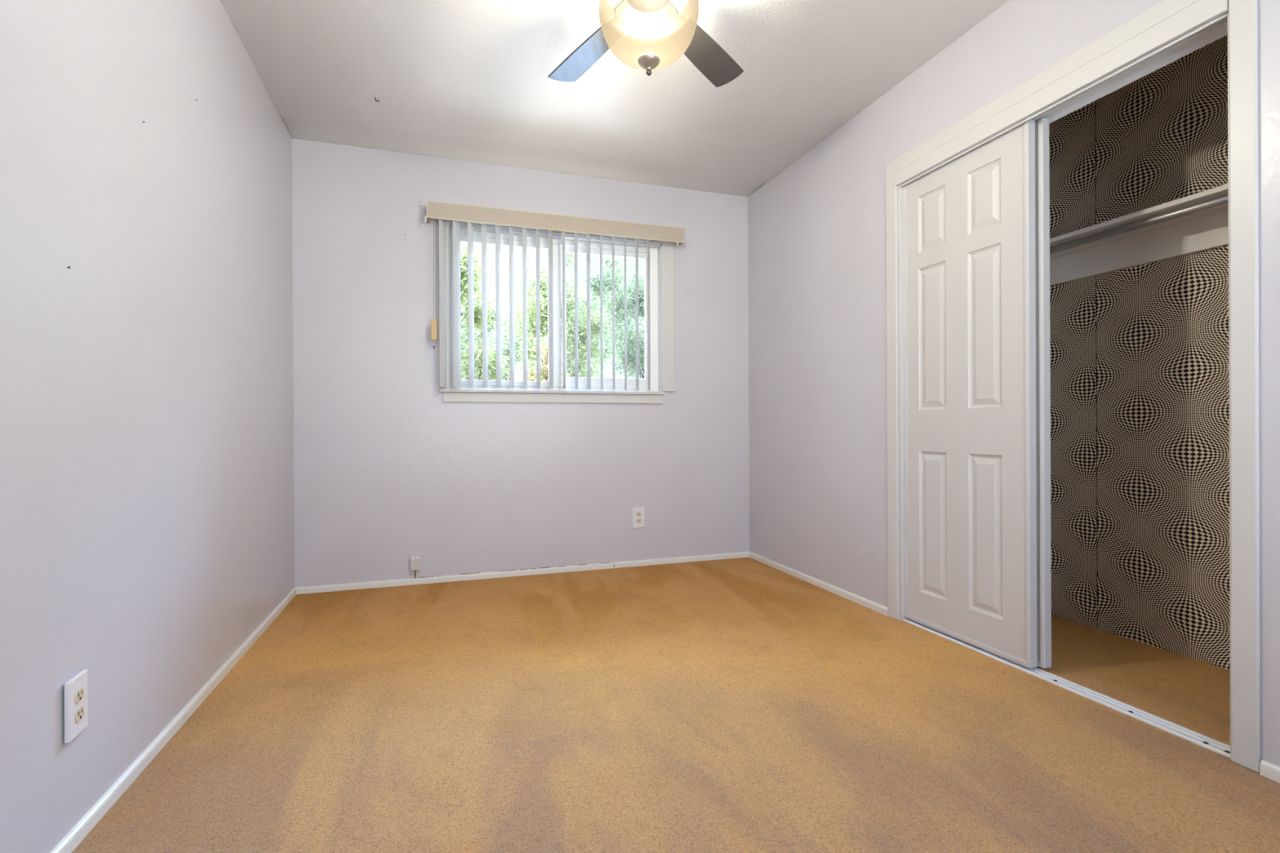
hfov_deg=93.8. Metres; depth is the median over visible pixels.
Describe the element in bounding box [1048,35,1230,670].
wall
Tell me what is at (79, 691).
receptacle
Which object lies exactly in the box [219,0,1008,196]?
ceiling
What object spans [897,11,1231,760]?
trim
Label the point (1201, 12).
door trim
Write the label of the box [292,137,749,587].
wall
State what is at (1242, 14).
trim
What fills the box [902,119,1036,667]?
sliding door
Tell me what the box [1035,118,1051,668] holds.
sliding door
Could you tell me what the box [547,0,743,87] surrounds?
ceiling fan
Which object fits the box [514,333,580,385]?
flowering shrub
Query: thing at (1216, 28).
overhead track
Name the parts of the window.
sash, sill, sash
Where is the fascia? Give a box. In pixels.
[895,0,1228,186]
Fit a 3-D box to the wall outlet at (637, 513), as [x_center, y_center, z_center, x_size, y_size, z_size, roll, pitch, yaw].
[-0.009,0.580,3.808,0.079,0.131,0.009,0,0,-18]
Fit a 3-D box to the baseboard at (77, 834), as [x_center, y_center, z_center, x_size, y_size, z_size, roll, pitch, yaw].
[-1.195,0.879,1.237,0.012,0.035,4.150,0,0,-18]
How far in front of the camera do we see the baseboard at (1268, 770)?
1.50 m
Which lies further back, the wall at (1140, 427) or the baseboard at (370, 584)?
the baseboard at (370, 584)
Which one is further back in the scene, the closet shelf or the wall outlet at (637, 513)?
the wall outlet at (637, 513)
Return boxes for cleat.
[1049,204,1228,285]
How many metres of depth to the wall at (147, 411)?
1.51 m
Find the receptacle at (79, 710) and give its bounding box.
[75,706,84,723]
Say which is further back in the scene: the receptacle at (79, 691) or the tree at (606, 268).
the tree at (606, 268)
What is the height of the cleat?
0.136 m
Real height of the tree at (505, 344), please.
4.454 m
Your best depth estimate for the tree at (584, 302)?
14.82 m
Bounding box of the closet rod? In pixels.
[1049,194,1227,253]
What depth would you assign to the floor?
1.71 m
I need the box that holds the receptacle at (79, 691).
[75,687,84,703]
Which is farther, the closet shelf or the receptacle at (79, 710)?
the closet shelf
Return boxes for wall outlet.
[63,669,88,743]
[632,506,644,528]
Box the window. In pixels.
[438,219,675,403]
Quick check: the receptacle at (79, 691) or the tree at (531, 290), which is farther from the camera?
the tree at (531, 290)
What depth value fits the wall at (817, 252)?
2.98 m
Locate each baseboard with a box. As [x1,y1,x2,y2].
[50,587,296,852]
[295,551,749,594]
[748,551,888,616]
[1259,760,1279,782]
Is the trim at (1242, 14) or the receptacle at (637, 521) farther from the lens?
the receptacle at (637, 521)
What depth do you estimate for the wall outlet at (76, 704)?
1.27 m
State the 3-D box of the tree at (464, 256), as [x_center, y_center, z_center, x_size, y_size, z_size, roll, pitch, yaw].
[-2.689,-0.757,9.000,1.632,4.046,1.735,0,0,-18]
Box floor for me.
[71,557,1279,852]
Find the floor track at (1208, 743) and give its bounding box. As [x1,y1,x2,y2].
[903,618,1230,758]
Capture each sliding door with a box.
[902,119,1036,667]
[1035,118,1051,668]
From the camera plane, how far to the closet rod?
2.25 m
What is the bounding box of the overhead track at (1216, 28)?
[900,12,1227,186]
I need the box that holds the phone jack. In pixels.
[409,555,420,578]
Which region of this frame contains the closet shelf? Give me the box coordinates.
[1049,183,1227,255]
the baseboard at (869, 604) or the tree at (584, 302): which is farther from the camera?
the tree at (584, 302)
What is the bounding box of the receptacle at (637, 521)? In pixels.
[635,519,641,523]
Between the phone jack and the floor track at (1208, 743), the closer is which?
the floor track at (1208, 743)
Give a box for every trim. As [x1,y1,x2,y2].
[885,158,899,620]
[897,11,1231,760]
[1228,0,1260,773]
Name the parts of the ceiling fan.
blade, lamp shade, finial knob, blade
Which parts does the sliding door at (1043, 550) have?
panel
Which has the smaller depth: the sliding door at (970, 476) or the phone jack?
the sliding door at (970, 476)
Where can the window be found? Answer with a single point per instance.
(661, 252)
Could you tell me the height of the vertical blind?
1.029 m
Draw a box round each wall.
[0,0,294,852]
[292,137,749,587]
[747,0,1279,766]
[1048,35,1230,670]
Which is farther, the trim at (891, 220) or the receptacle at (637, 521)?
the receptacle at (637, 521)
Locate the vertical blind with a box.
[424,200,684,390]
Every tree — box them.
[460,242,515,380]
[460,268,546,380]
[491,249,615,381]
[515,247,617,381]
[577,255,644,378]

